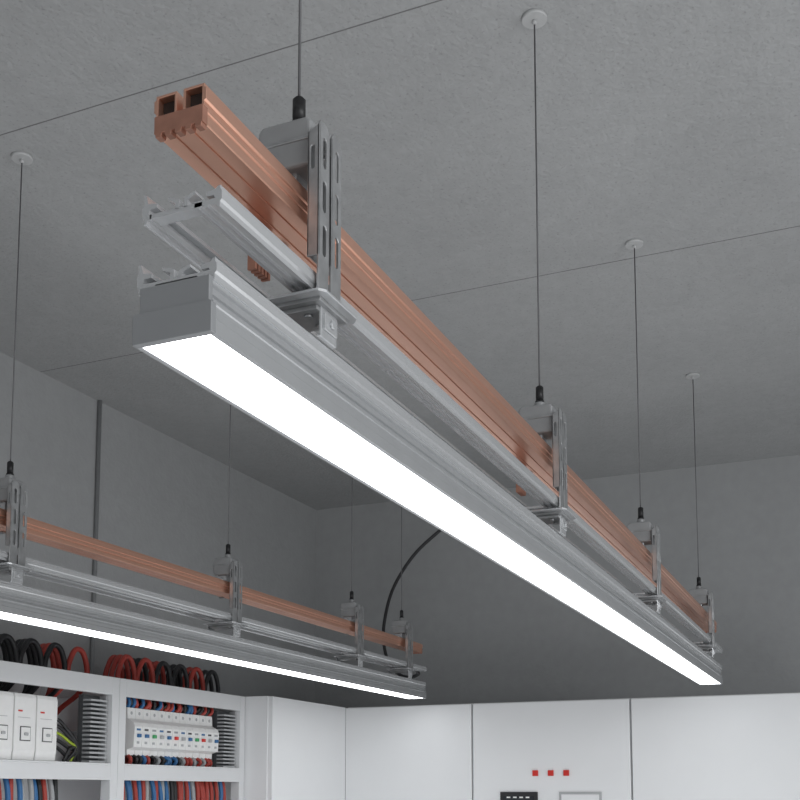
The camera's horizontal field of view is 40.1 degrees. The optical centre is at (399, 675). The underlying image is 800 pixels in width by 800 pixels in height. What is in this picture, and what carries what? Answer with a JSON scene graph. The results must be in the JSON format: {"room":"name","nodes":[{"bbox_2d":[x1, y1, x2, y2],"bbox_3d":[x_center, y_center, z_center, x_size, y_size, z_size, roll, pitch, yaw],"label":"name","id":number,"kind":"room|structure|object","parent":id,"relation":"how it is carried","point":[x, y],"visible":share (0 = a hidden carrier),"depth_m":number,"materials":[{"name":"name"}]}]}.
{"room":"electrical room","nodes":[
{"label":"electrical room","id":0,"kind":"room"},
{"bbox_2d":[0,352,315,702],"bbox_3d":[-2.006,0.289,2.268,0.100,3.100,7.600,-3,-7,23],"label":"wall","id":1,"kind":"structure","parent":0,"point":[161,497],"depth_m":4.48,"materials":[{"name":"paint"}]},
{"bbox_2d":[90,400,101,673],"bbox_3d":[-1.159,0.469,4.066,0.019,3.080,0.024,-3,-7,23],"label":"conduit pipe","id":2,"kind":"object","parent":1,"relation":"attached to","point":[99,412],"visible":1,"depth_m":4.18,"materials":[{"name":"metal"}]},
{"bbox_2d":[0,0,799,509],"bbox_3d":[0.629,-1.416,1.355,5.800,0.100,7.700,-3,-7,23],"label":"ceiling","id":3,"kind":"structure","parent":0,"point":[669,125],"depth_m":2.75,"materials":[{"name":"paint"}]},
{"bbox_2d":[0,151,426,698],"bbox_3d":[-0.577,-0.608,3.275,0.114,1.104,3.312,-3,-7,23],"label":"ceiling light","id":4,"kind":"object","parent":3,"relation":"hanging from","point":[18,603],"visible":0.99,"depth_m":3.09,"materials":[{"name":"metal"}]},
{"bbox_2d":[0,612,419,698],"bbox_3d":[-0.584,-0.062,3.220,0.072,0.004,3.292,-3,-7,23],"label":"diffuser","id":5,"kind":"object","parent":4,"relation":"attached to","point":[50,620],"depth_m":3.14,"materials":[{"name":"plastic"}]},
{"bbox_2d":[0,0,441,135],"bbox_3d":[0.858,-1.324,1.751,5.700,0.002,0.003,-3,-7,23],"label":"trim","id":6,"kind":"structure","parent":3,"relation":"attached to","point":[438,0],"depth_m":2.27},
{"bbox_2d":[41,226,798,371],"bbox_3d":[1.321,-1.212,2.813,5.700,0.002,0.003,-3,-7,23],"label":"trim","id":7,"kind":"structure","parent":3,"relation":"attached to","point":[795,226],"depth_m":3.17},
{"bbox_2d":[132,0,722,684],"bbox_3d":[0.488,-0.680,2.585,0.114,1.104,3.437,-3,-7,23],"label":"ceiling light","id":8,"kind":"object","parent":3,"relation":"hanging from","point":[273,195],"visible":1,"depth_m":1.26,"materials":[{"name":"metal"}]},
{"bbox_2d":[144,335,719,683],"bbox_3d":[0.482,-0.135,2.530,0.072,0.004,3.417,-3,-7,23],"label":"diffuser","id":9,"kind":"object","parent":8,"relation":"attached to","point":[235,369],"depth_m":1.34,"materials":[{"name":"plastic"}]},
{"bbox_2d":[315,455,799,788],"bbox_3d":[2.185,0.539,4.635,5.700,3.100,0.100,-3,-7,23],"label":"wall","id":10,"kind":"structure","parent":0,"point":[487,634],"depth_m":5.25,"materials":[{"name":"paint"}]},
{"bbox_2d":[382,529,440,678],"bbox_3d":[0.084,-0.387,5.177,0.420,0.847,0.754,-3,-7,23],"label":"cable","id":11,"kind":"object","parent":10,"relation":"hanging from","point":[437,532],"visible":0.58,"depth_m":5.36,"materials":[{"name":"rubber"}]},
{"bbox_3d":[0.629,1.767,1.019,5.800,0.100,7.700,-3,-7,23],"label":"floor","id":12,"kind":"structure","parent":0,"visible":0},
{"bbox_2d":[0,660,119,799],"bbox_3d":[-1.262,0.962,3.313,0.327,1.982,0.808,-3,-7,23],"label":"equipment rack","id":13,"kind":"object","parent":12,"relation":"on","point":[20,674],"visible":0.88,"depth_m":3.52,"materials":[{"name":"metal"}]},
{"bbox_2d":[0,642,7,685],"bbox_3d":[-1.310,0.070,3.465,0.090,0.398,0.122,-3,-7,23],"label":"cable","id":14,"kind":"object","parent":13,"relation":"on","point":[3,647],"visible":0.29,"depth_m":3.50,"materials":[{"name":"rubber"}]},
{"bbox_2d":[0,634,12,687],"bbox_3d":[-1.295,0.068,3.417,0.134,0.392,0.123,-3,-7,23],"label":"cable","id":15,"kind":"object","parent":13,"relation":"on","point":[7,644],"visible":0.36,"depth_m":3.44,"materials":[{"name":"rubber"}]},
{"bbox_2d":[0,691,13,759],"bbox_3d":[-1.206,0.147,3.241,0.088,0.202,0.091,-3,-7,23],"label":"circuit breaker","id":16,"kind":"object","parent":13,"relation":"on","point":[6,698],"visible":0.99,"depth_m":3.24,"materials":[{"name":"white plastic"}]},
{"bbox_2d":[3,779,10,799],"bbox_3d":[-1.178,0.425,3.252,0.038,0.334,0.023,-3,-7,23],"label":"cable","id":17,"kind":"object","parent":13,"relation":"attached to","point":[5,781],"visible":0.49,"depth_m":3.25,"materials":[{"name":"plastic"}]},
{"bbox_2d":[0,633,18,690],"bbox_3d":[-1.280,0.066,3.370,0.179,0.386,0.124,-3,-7,23],"label":"cable","id":18,"kind":"object","parent":13,"relation":"on","point":[3,636],"visible":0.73,"depth_m":3.38,"materials":[{"name":"rubber"}]},
{"bbox_2d":[9,779,12,799],"bbox_3d":[-1.167,0.427,3.269,0.022,0.334,0.034,2,-6,-16],"label":"cable","id":19,"kind":"object","parent":13,"relation":"attached to","point":[10,780],"visible":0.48,"depth_m":3.27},
{"bbox_2d":[16,779,22,799],"bbox_3d":[-1.155,0.430,3.297,0.032,0.334,0.019,1,-6,-10],"label":"cable","id":20,"kind":"object","parent":13,"relation":"attached to","point":[18,781],"visible":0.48,"depth_m":3.30,"materials":[{"name":"plastic"}]},
{"bbox_2d":[10,692,35,759],"bbox_3d":[-1.167,0.156,3.329,0.088,0.202,0.091,-3,-7,23],"label":"circuit breaker","id":21,"kind":"object","parent":13,"relation":"on","point":[24,710],"visible":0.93,"depth_m":3.31,"materials":[{"name":"white plastic"}]},
{"bbox_2d":[15,639,32,692],"bbox_3d":[-1.266,0.080,3.566,0.090,0.398,0.122,-3,-7,23],"label":"cable","id":22,"kind":"object","parent":13,"relation":"on","point":[28,652],"visible":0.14,"depth_m":3.60,"materials":[{"name":"rubber"}]},
{"bbox_2d":[5,638,43,693],"bbox_3d":[-1.236,0.076,3.472,0.179,0.386,0.124,-3,-7,23],"label":"cable","id":23,"kind":"object","parent":13,"relation":"on","point":[28,641],"visible":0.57,"depth_m":3.46,"materials":[{"name":"rubber"}]},
{"bbox_2d":[17,638,37,691],"bbox_3d":[-1.251,0.078,3.519,0.134,0.392,0.123,-3,-7,23],"label":"cable","id":24,"kind":"object","parent":13,"relation":"on","point":[31,646],"visible":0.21,"depth_m":3.54,"materials":[{"name":"rubber"}]},
{"bbox_2d":[27,779,33,799],"bbox_3d":[-1.134,0.435,3.342,0.029,0.334,0.025,-3,-7,23],"label":"cable","id":25,"kind":"object","parent":13,"relation":"attached to","point":[29,781],"visible":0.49,"depth_m":3.34,"materials":[{"name":"plastic"}]},
{"bbox_2d":[33,779,37,799],"bbox_3d":[-1.135,0.436,3.361,0.048,0.335,0.024,-3,-7,23],"label":"cable","id":26,"kind":"object","parent":13,"relation":"attached to","point":[34,780],"visible":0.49,"depth_m":3.36,"materials":[{"name":"plastic"}]},
{"bbox_2d":[36,779,42,799],"bbox_3d":[-1.125,0.438,3.384,0.048,0.334,0.022,-3,-7,23],"label":"cable","id":27,"kind":"object","parent":13,"relation":"attached to","point":[38,781],"visible":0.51,"depth_m":3.38,"materials":[{"name":"plastic"}]},
{"bbox_2d":[40,779,47,799],"bbox_3d":[-1.112,0.441,3.406,0.034,0.335,0.042,3,-7,-27],"label":"cable","id":28,"kind":"object","parent":13,"relation":"hanging from","point":[43,781],"visible":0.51,"depth_m":3.40,"materials":[{"name":"plastic"}]},
{"bbox_2d":[33,695,57,760],"bbox_3d":[-1.129,0.166,3.416,0.088,0.202,0.091,-3,-7,23],"label":"circuit breaker","id":29,"kind":"object","parent":13,"relation":"on","point":[46,706],"visible":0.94,"depth_m":3.40,"materials":[{"name":"white plastic"}]},
{"bbox_2d":[40,643,55,695],"bbox_3d":[-1.222,0.091,3.667,0.090,0.398,0.122,-3,-7,23],"label":"cable","id":30,"kind":"object","parent":13,"relation":"on","point":[52,657],"visible":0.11,"depth_m":3.70,"materials":[{"name":"plastic"}]},
{"bbox_2d":[30,642,66,696],"bbox_3d":[-1.192,0.087,3.573,0.179,0.386,0.124,-3,-7,23],"label":"cable","id":31,"kind":"object","parent":13,"relation":"on","point":[53,645],"visible":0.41,"depth_m":3.56,"materials":[{"name":"plastic"}]},
{"bbox_2d":[46,779,54,799],"bbox_3d":[-1.104,0.443,3.430,0.046,0.334,0.019,-3,-7,23],"label":"cable","id":32,"kind":"object","parent":13,"relation":"hanging from","point":[49,781],"visible":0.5,"depth_m":3.43,"materials":[{"name":"plastic"}]},
{"bbox_2d":[42,643,61,694],"bbox_3d":[-1.207,0.089,3.620,0.134,0.392,0.123,-3,-7,23],"label":"cable","id":33,"kind":"object","parent":13,"relation":"on","point":[55,651],"visible":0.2,"depth_m":3.64,"materials":[{"name":"plastic"}]},
{"bbox_2d":[52,779,57,799],"bbox_3d":[-1.089,0.446,3.449,0.025,0.334,0.037,2,-6,-15],"label":"cable","id":34,"kind":"object","parent":13,"relation":"hanging from","point":[55,781],"visible":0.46,"depth_m":3.44,"materials":[{"name":"plastic"}]},
{"bbox_2d":[0,759,110,779],"bbox_3d":[-1.253,0.292,3.380,0.307,0.056,0.736,-3,-7,23],"label":"shelf","id":35,"kind":"object","parent":13,"relation":"attached to","point":[9,769],"depth_m":3.41,"materials":[{"name":"metal"}]},
{"bbox_2d":[56,745,75,761],"bbox_3d":[-1.093,0.250,3.514,0.022,0.056,0.133,-4,-7,34],"label":"cable","id":36,"kind":"object","parent":13,"relation":"on","point":[66,755],"visible":0.66,"depth_m":3.53,"materials":[{"name":"plastic"}]},
{"bbox_2d":[56,738,76,761],"bbox_3d":[-1.093,0.238,3.514,0.020,0.079,0.130,-4,-7,35],"label":"cable","id":37,"kind":"object","parent":13,"relation":"attached to","point":[59,741],"visible":0.71,"depth_m":3.54,"materials":[{"name":"plastic"}]},
{"bbox_2d":[57,732,76,761],"bbox_3d":[-1.093,0.227,3.517,0.019,0.099,0.133,-4,-7,33],"label":"cable","id":38,"kind":"object","parent":13,"relation":"attached to","point":[58,733],"visible":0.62,"depth_m":3.54,"materials":[{"name":"plastic"}]},
{"bbox_2d":[57,724,78,761],"bbox_3d":[-1.092,0.214,3.522,0.024,0.124,0.142,-4,-7,32],"label":"cable","id":39,"kind":"object","parent":13,"relation":"on","point":[59,727],"visible":0.66,"depth_m":3.55,"materials":[{"name":"plastic"}]},
{"bbox_2d":[57,717,79,761],"bbox_3d":[-1.089,0.203,3.528,0.026,0.148,0.152,-4,-7,31],"label":"cable","id":40,"kind":"object","parent":13,"relation":"on","point":[59,720],"visible":0.66,"depth_m":3.54,"materials":[{"name":"plastic"}]},
{"bbox_2d":[53,646,89,715],"bbox_3d":[-1.147,0.098,3.674,0.179,0.386,0.124,-3,-7,23],"label":"cable","id":41,"kind":"object","parent":13,"relation":"on","point":[76,649],"visible":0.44,"depth_m":3.69,"materials":[{"name":"plastic"}]},
{"bbox_2d":[77,694,107,762],"bbox_3d":[-1.023,0.177,3.642,0.052,0.225,0.088,-3,-7,23],"label":"duct","id":42,"kind":"object","parent":13,"relation":"on","point":[92,710],"visible":1,"depth_m":3.63,"materials":[{"name":"grey plastic"}]},
{"bbox_2d":[55,678,244,799],"bbox_3d":[-0.941,1.040,4.051,0.327,1.982,0.806,-3,-7,23],"label":"equipment rack","id":43,"kind":"object","parent":12,"relation":"on","point":[67,789],"visible":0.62,"depth_m":3.98,"materials":[{"name":"metal"}]},
{"bbox_2d":[103,655,124,678],"bbox_3d":[-1.075,0.125,4.005,0.090,0.402,0.122,-3,-7,23],"label":"cable","id":44,"kind":"object","parent":43,"relation":"on","point":[111,658],"visible":0.2,"depth_m":3.97,"materials":[{"name":"plastic"}]},
{"bbox_2d":[109,654,130,678],"bbox_3d":[-1.059,0.123,3.958,0.134,0.396,0.123,-3,-7,23],"label":"cable","id":45,"kind":"object","parent":43,"relation":"attached to","point":[117,658],"visible":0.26,"depth_m":3.93,"materials":[{"name":"rubber"}]},
{"bbox_2d":[115,654,136,701],"bbox_3d":[-1.044,0.121,3.912,0.179,0.390,0.124,-3,-7,23],"label":"cable","id":46,"kind":"object","parent":43,"relation":"attached to","point":[124,657],"visible":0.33,"depth_m":3.89,"materials":[{"name":"plastic"}]},
{"bbox_2d":[124,780,130,799],"bbox_3d":[-0.950,0.480,3.780,0.042,0.335,0.025,1,-6,-13],"label":"cable","id":47,"kind":"object","parent":43,"relation":"hanging from","point":[126,782],"visible":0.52,"depth_m":3.78,"materials":[{"name":"plastic"}]},
{"bbox_2d":[124,658,142,700],"bbox_3d":[-1.032,0.135,4.105,0.090,0.402,0.122,-3,-7,23],"label":"cable","id":48,"kind":"object","parent":43,"relation":"on","point":[141,674],"visible":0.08,"depth_m":4.14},
{"bbox_2d":[125,707,142,754],"bbox_3d":[-0.934,0.195,3.830,0.063,0.167,0.043,-3,-7,23],"label":"circuit breaker","id":49,"kind":"object","parent":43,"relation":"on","point":[133,731],"visible":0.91,"depth_m":3.81,"materials":[{"name":"white plastic"}]},
{"bbox_2d":[126,697,130,706],"bbox_3d":[-0.959,0.075,3.836,0.040,0.081,0.023,-3,-7,23],"label":"cable","id":50,"kind":"object","parent":49,"relation":"attached to","point":[127,698],"visible":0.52,"depth_m":3.83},
{"bbox_2d":[126,754,132,763],"bbox_3d":[-0.942,0.292,3.811,0.030,0.040,0.017,-6,-8,43],"label":"cable","id":51,"kind":"object","parent":49,"relation":"attached to","point":[128,756],"visible":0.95,"depth_m":3.80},
{"bbox_2d":[130,698,136,707],"bbox_3d":[-0.947,0.078,3.863,0.040,0.080,0.014,-3,-7,23],"label":"cable","id":52,"kind":"object","parent":49,"relation":"attached to","point":[133,705],"visible":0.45,"depth_m":3.85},
{"bbox_2d":[131,755,138,763],"bbox_3d":[-0.930,0.294,3.838,0.029,0.040,0.016,-3,-7,23],"label":"cable","id":53,"kind":"object","parent":49,"relation":"attached to","point":[135,757],"visible":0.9,"depth_m":3.83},
{"bbox_2d":[131,780,137,799],"bbox_3d":[-0.930,0.485,3.822,0.041,0.335,0.030,-3,-7,23],"label":"cable","id":54,"kind":"object","parent":43,"relation":"hanging from","point":[134,783],"visible":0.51,"depth_m":3.81,"materials":[{"name":"plastic"}]},
{"bbox_2d":[136,781,141,799],"bbox_3d":[-0.923,0.486,3.836,0.037,0.334,0.024,-3,-7,23],"label":"cable","id":55,"kind":"object","parent":43,"relation":"hanging from","point":[139,788],"visible":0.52,"depth_m":3.84,"materials":[{"name":"plastic"}]},
{"bbox_2d":[130,658,148,703],"bbox_3d":[-1.016,0.133,4.058,0.134,0.396,0.123,-3,-7,23],"label":"cable","id":56,"kind":"object","parent":43,"relation":"on","point":[145,669],"visible":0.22,"depth_m":4.08,"materials":[{"name":"plastic"}]},
{"bbox_2d":[126,657,154,707],"bbox_3d":[-1.000,0.131,4.012,0.179,0.390,0.124,-3,-7,23],"label":"cable","id":57,"kind":"object","parent":43,"relation":"on","point":[142,661],"visible":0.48,"depth_m":4.00,"materials":[{"name":"plastic"}]},
{"bbox_2d":[141,781,145,799],"bbox_3d":[-0.910,0.489,3.858,0.020,0.333,0.031,4,-7,-34],"label":"cable","id":58,"kind":"object","parent":43,"relation":"hanging from","point":[143,787],"visible":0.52,"depth_m":3.86,"materials":[{"name":"plastic"}]},
{"bbox_2d":[127,661,159,761],"bbox_3d":[-0.988,0.146,4.205,0.090,0.402,0.122,-3,-7,23],"label":"cable","id":59,"kind":"object","parent":43,"relation":"on","point":[151,661],"visible":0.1,"depth_m":4.23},
{"bbox_2d":[125,661,165,763],"bbox_3d":[-0.972,0.144,4.158,0.134,0.396,0.123,-3,-7,23],"label":"cable","id":60,"kind":"object","parent":43,"relation":"on","point":[163,675],"visible":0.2,"depth_m":4.18,"materials":[{"name":"plastic"}]},
{"bbox_2d":[145,781,148,799],"bbox_3d":[-0.902,0.491,3.876,0.031,0.334,0.029,-3,-7,23],"label":"cable","id":61,"kind":"object","parent":43,"relation":"hanging from","point":[146,782],"visible":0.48,"depth_m":3.88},
{"bbox_2d":[149,781,155,799],"bbox_3d":[-0.891,0.494,3.906,0.039,0.334,0.021,0,-6,-4],"label":"cable","id":62,"kind":"object","parent":43,"relation":"hanging from","point":[152,784],"visible":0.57,"depth_m":3.91,"materials":[{"name":"plastic"}]},
{"bbox_2d":[133,661,172,760],"bbox_3d":[-0.957,0.142,4.112,0.179,0.390,0.124,-3,-7,23],"label":"cable","id":63,"kind":"object","parent":43,"relation":"on","point":[162,663],"visible":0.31,"depth_m":4.11,"materials":[{"name":"plastic"}]},
{"bbox_2d":[154,781,157,799],"bbox_3d":[-0.882,0.496,3.921,0.029,0.334,0.024,-3,-7,23],"label":"cable","id":64,"kind":"object","parent":43,"relation":"hanging from","point":[155,782],"visible":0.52,"depth_m":3.92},
{"bbox_2d":[158,781,162,799],"bbox_3d":[-0.878,0.498,3.951,0.048,0.335,0.022,-3,-7,23],"label":"cable","id":65,"kind":"object","parent":43,"relation":"hanging from","point":[160,792],"visible":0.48,"depth_m":3.95,"materials":[{"name":"plastic"}]},
{"bbox_2d":[160,781,164,799],"bbox_3d":[-0.864,0.500,3.964,0.020,0.334,0.035,4,-7,-36],"label":"cable","id":66,"kind":"object","parent":43,"relation":"hanging from","point":[162,782],"visible":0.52,"depth_m":3.96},
{"bbox_2d":[164,781,168,799],"bbox_3d":[-0.860,0.502,3.988,0.043,0.334,0.025,-3,-7,23],"label":"cable","id":67,"kind":"object","parent":43,"relation":"hanging from","point":[165,782],"visible":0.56,"depth_m":3.98,"materials":[{"name":"plastic"}]},
{"bbox_2d":[151,664,188,761],"bbox_3d":[-0.913,0.152,4.212,0.179,0.390,0.124,-3,-7,23],"label":"cable","id":68,"kind":"object","parent":43,"relation":"on","point":[179,666],"visible":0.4,"depth_m":4.20,"materials":[{"name":"plastic"}]},
{"bbox_2d":[169,781,173,799],"bbox_3d":[-0.844,0.505,4.010,0.031,0.334,0.024,1,-6,-10],"label":"cable","id":69,"kind":"object","parent":43,"relation":"hanging from","point":[171,785],"visible":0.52,"depth_m":4.01,"materials":[{"name":"plastic"}]},
{"bbox_2d":[166,664,182,706],"bbox_3d":[-0.929,0.154,4.258,0.134,0.396,0.123,-3,-7,23],"label":"cable","id":70,"kind":"object","parent":43,"relation":"on","point":[179,675],"visible":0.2,"depth_m":4.28,"materials":[{"name":"plastic"}]},
{"bbox_2d":[173,781,176,799],"bbox_3d":[-0.839,0.507,4.027,0.036,0.334,0.028,-3,-7,23],"label":"cable","id":71,"kind":"object","parent":43,"relation":"hanging from","point":[174,782],"visible":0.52,"depth_m":4.03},
{"bbox_2d":[176,781,181,799],"bbox_3d":[-0.826,0.509,4.053,0.032,0.333,0.022,-3,-7,23],"label":"cable","id":72,"kind":"object","parent":43,"relation":"hanging from","point":[179,792],"visible":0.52,"depth_m":4.06,"materials":[{"name":"plastic"}]},
{"bbox_2d":[160,667,198,762],"bbox_3d":[-0.885,0.165,4.358,0.134,0.396,0.123,-3,-7,23],"label":"cable","id":73,"kind":"object","parent":43,"relation":"on","point":[195,679],"visible":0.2,"depth_m":4.38,"materials":[{"name":"plastic"}]},
{"bbox_2d":[124,764,238,781],"bbox_3d":[-0.931,0.370,4.118,0.307,0.056,0.734,-3,-7,23],"label":"shelf","id":74,"kind":"object","parent":43,"relation":"attached to","point":[137,772],"depth_m":4.02,"materials":[{"name":"metal"}]},
{"bbox_2d":[183,781,188,799],"bbox_3d":[-0.806,0.514,4.098,0.033,0.334,0.021,1,-6,-7],"label":"cable","id":75,"kind":"object","parent":43,"relation":"hanging from","point":[186,786],"visible":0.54,"depth_m":4.10,"materials":[{"name":"plastic"}]},
{"bbox_2d":[189,781,195,799],"bbox_3d":[-0.791,0.519,4.144,0.041,0.335,0.029,-3,-7,23],"label":"cable","id":76,"kind":"object","parent":43,"relation":"hanging from","point":[192,788],"visible":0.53,"depth_m":4.14,"materials":[{"name":"plastic"}]},
{"bbox_2d":[182,667,204,708],"bbox_3d":[-0.870,0.163,4.311,0.179,0.390,0.124,-3,-7,23],"label":"cable","id":77,"kind":"object","parent":43,"relation":"attached to","point":[193,671],"visible":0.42,"depth_m":4.30,"materials":[{"name":"plastic"}]},
{"bbox_2d":[171,670,219,765],"bbox_3d":[-0.826,0.174,4.411,0.179,0.390,0.124,-3,-7,23],"label":"cable","id":78,"kind":"object","parent":43,"relation":"on","point":[210,672],"visible":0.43,"depth_m":4.39,"materials":[{"name":"plastic"}]},
{"bbox_2d":[194,781,199,799],"bbox_3d":[-0.777,0.521,4.162,0.031,0.333,0.018,0,-6,2],"label":"cable","id":79,"kind":"object","parent":43,"relation":"hanging from","point":[197,788],"visible":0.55,"depth_m":4.17,"materials":[{"name":"plastic"}]},
{"bbox_2d":[199,781,203,799],"bbox_3d":[-0.774,0.523,4.188,0.047,0.335,0.025,-3,-7,23],"label":"cable","id":80,"kind":"object","parent":43,"relation":"hanging from","point":[200,783],"visible":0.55,"depth_m":4.19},
{"bbox_2d":[201,781,205,799],"bbox_3d":[-0.765,0.525,4.205,0.044,0.334,0.024,-3,-7,23],"label":"cable","id":81,"kind":"object","parent":43,"relation":"hanging from","point":[202,782],"visible":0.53,"depth_m":4.20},
{"bbox_2d":[198,670,213,710],"bbox_3d":[-0.842,0.175,4.458,0.134,0.396,0.123,-3,-7,23],"label":"cable","id":82,"kind":"object","parent":43,"relation":"on","point":[211,686],"visible":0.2,"depth_m":4.48,"materials":[{"name":"plastic"}]},
{"bbox_2d":[204,781,208,799],"bbox_3d":[-0.752,0.527,4.223,0.032,0.333,0.020,-3,-7,23],"label":"cable","id":83,"kind":"object","parent":43,"relation":"hanging from","point":[206,785],"visible":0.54,"depth_m":4.22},
{"bbox_2d":[208,782,213,799],"bbox_3d":[-0.742,0.530,4.249,0.034,0.334,0.024,2,-6,-16],"label":"cable","id":84,"kind":"object","parent":43,"relation":"hanging from","point":[211,792],"visible":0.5,"depth_m":4.25,"materials":[{"name":"plastic"}]},
{"bbox_2d":[213,782,218,799],"bbox_3d":[-0.728,0.534,4.288,0.040,0.334,0.023,-3,-7,23],"label":"cable","id":85,"kind":"object","parent":43,"relation":"hanging from","point":[215,784],"visible":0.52,"depth_m":4.29,"materials":[{"name":"plastic"}]},
{"bbox_2d":[218,782,222,799],"bbox_3d":[-0.715,0.536,4.307,0.031,0.334,0.031,-3,-7,23],"label":"cable","id":86,"kind":"object","parent":43,"relation":"attached to","point":[220,785],"visible":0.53,"depth_m":4.31,"materials":[{"name":"plastic"}]},
{"bbox_2d":[222,782,225,799],"bbox_3d":[-0.706,0.539,4.332,0.036,0.334,0.018,-3,-7,23],"label":"cable","id":87,"kind":"object","parent":43,"relation":"attached to","point":[223,783],"visible":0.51,"depth_m":4.33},
{"bbox_2d":[212,711,236,767],"bbox_3d":[-0.702,0.255,4.379,0.052,0.225,0.092,-3,-7,23],"label":"duct","id":88,"kind":"object","parent":43,"relation":"on","point":[224,722],"visible":0.92,"depth_m":4.37,"materials":[{"name":"grey plastic"}]},
{"bbox_3d":[-0.974,0.229,4.107,0.230,0.035,0.575,-3,-7,23],"label":"mounting rail","id":89,"kind":"object","parent":43,"relation":"attached to","visible":0},
{"bbox_2d":[134,708,149,755],"bbox_3d":[-0.916,0.200,3.871,0.063,0.167,0.043,-3,-7,23],"label":"circuit breaker","id":90,"kind":"object","parent":89,"relation":"attached to","point":[138,712],"visible":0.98,"depth_m":3.86,"materials":[{"name":"white plastic"}]},
{"bbox_2d":[139,699,144,708],"bbox_3d":[-0.927,0.083,3.908,0.040,0.080,0.016,-3,-7,23],"label":"cable","id":91,"kind":"object","parent":90,"relation":"attached to","point":[142,700],"visible":0.52,"depth_m":3.90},
{"bbox_2d":[142,709,157,755],"bbox_3d":[-0.898,0.204,3.911,0.063,0.167,0.043,-3,-7,23],"label":"circuit breaker","id":92,"kind":"object","parent":89,"relation":"attached to","point":[146,713],"visible":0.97,"depth_m":3.90,"materials":[{"name":"white plastic"}]},
{"bbox_2d":[143,700,150,708],"bbox_3d":[-0.916,0.086,3.936,0.042,0.081,0.026,-4,-7,35],"label":"cable","id":93,"kind":"object","parent":92,"relation":"attached to","point":[147,706],"visible":0.52,"depth_m":3.92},
{"bbox_2d":[150,710,164,755],"bbox_3d":[-0.881,0.208,3.952,0.063,0.167,0.043,-3,-7,23],"label":"circuit breaker","id":94,"kind":"object","parent":89,"relation":"attached to","point":[153,713],"visible":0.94,"depth_m":3.94,"materials":[{"name":"white plastic"}]},
{"bbox_2d":[149,755,156,764],"bbox_3d":[-0.888,0.305,3.934,0.029,0.040,0.016,-3,-7,23],"label":"cable","id":95,"kind":"object","parent":94,"relation":"attached to","point":[152,757],"visible":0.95,"depth_m":3.93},
{"bbox_2d":[157,711,171,756],"bbox_3d":[-0.863,0.212,3.992,0.063,0.167,0.043,-3,-7,23],"label":"circuit breaker","id":96,"kind":"object","parent":89,"relation":"attached to","point":[161,714],"visible":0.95,"depth_m":3.98,"materials":[{"name":"white plastic"}]},
{"bbox_2d":[164,711,178,756],"bbox_3d":[-0.845,0.217,4.033,0.063,0.167,0.043,-3,-7,23],"label":"circuit breaker","id":97,"kind":"object","parent":89,"relation":"attached to","point":[168,715],"visible":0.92,"depth_m":4.03,"materials":[{"name":"white plastic"}]},
{"bbox_2d":[164,756,170,764],"bbox_3d":[-0.855,0.313,4.008,0.031,0.040,0.018,1,-6,-8],"label":"cable","id":98,"kind":"object","parent":97,"relation":"attached to","point":[168,759],"visible":0.9,"depth_m":4.00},
{"bbox_2d":[172,712,185,756],"bbox_3d":[-0.828,0.221,4.074,0.063,0.167,0.043,-3,-7,23],"label":"circuit breaker","id":99,"kind":"object","parent":89,"relation":"attached to","point":[175,716],"visible":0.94,"depth_m":4.07,"materials":[{"name":"white plastic"}]},
{"bbox_2d":[171,756,177,765],"bbox_3d":[-0.836,0.317,4.054,0.029,0.040,0.017,-3,-7,23],"label":"cable","id":100,"kind":"object","parent":99,"relation":"attached to","point":[173,758],"visible":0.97,"depth_m":4.05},
{"bbox_2d":[179,713,192,757],"bbox_3d":[-0.810,0.225,4.114,0.063,0.167,0.043,-3,-7,23],"label":"circuit breaker","id":101,"kind":"object","parent":89,"relation":"attached to","point":[182,717],"visible":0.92,"depth_m":4.11,"materials":[{"name":"white plastic"}]},
{"bbox_2d":[186,714,199,757],"bbox_3d":[-0.792,0.230,4.155,0.063,0.167,0.043,-3,-7,23],"label":"circuit breaker","id":102,"kind":"object","parent":89,"relation":"attached to","point":[189,717],"visible":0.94,"depth_m":4.15,"materials":[{"name":"white plastic"}]},
{"bbox_2d":[192,715,205,757],"bbox_3d":[-0.775,0.234,4.195,0.063,0.167,0.043,-3,-7,23],"label":"circuit breaker","id":103,"kind":"object","parent":89,"relation":"attached to","point":[202,739],"visible":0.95,"depth_m":4.19,"materials":[{"name":"white plastic"}]},
{"bbox_2d":[199,715,212,758],"bbox_3d":[-0.757,0.238,4.236,0.063,0.167,0.043,-3,-7,23],"label":"circuit breaker","id":104,"kind":"object","parent":89,"relation":"attached to","point":[202,719],"visible":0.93,"depth_m":4.23,"materials":[{"name":"white plastic"}]},
{"bbox_2d":[205,716,218,758],"bbox_3d":[-0.739,0.242,4.277,0.063,0.167,0.043,-3,-7,23],"label":"circuit breaker","id":105,"kind":"object","parent":89,"relation":"attached to","point":[215,739],"visible":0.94,"depth_m":4.27,"materials":[{"name":"white plastic"}]},
{"bbox_2d":[184,696,345,799],"bbox_3d":[-0.601,1.109,4.710,0.476,1.982,0.668,-3,-7,23],"label":"tall cabinet","id":106,"kind":"object","parent":12,"relation":"on","point":[294,749],"visible":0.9,"depth_m":4.55,"materials":[{"name":"white metal"}]},
{"bbox_2d":[345,703,473,799],"bbox_3d":[0.150,1.147,5.073,0.612,1.982,0.598,-3,-7,23],"label":"tall cabinet","id":107,"kind":"object","parent":12,"relation":"on","point":[413,752],"visible":0.88,"depth_m":4.88,"materials":[{"name":"white metal"}]},
{"bbox_2d":[473,698,632,799],"bbox_3d":[0.747,1.120,4.810,0.686,1.982,0.608,-3,-7,23],"label":"tall cabinet","id":108,"kind":"object","parent":12,"relation":"on","point":[563,749],"visible":1,"depth_m":4.62,"materials":[{"name":"white metal"}]},
{"bbox_2d":[631,693,799,799],"bbox_3d":[1.382,1.091,4.542,0.686,1.982,0.598,-3,-7,23],"label":"tall cabinet","id":109,"kind":"object","parent":12,"relation":"on","point":[742,746],"visible":1,"depth_m":4.35,"materials":[{"name":"white metal"}]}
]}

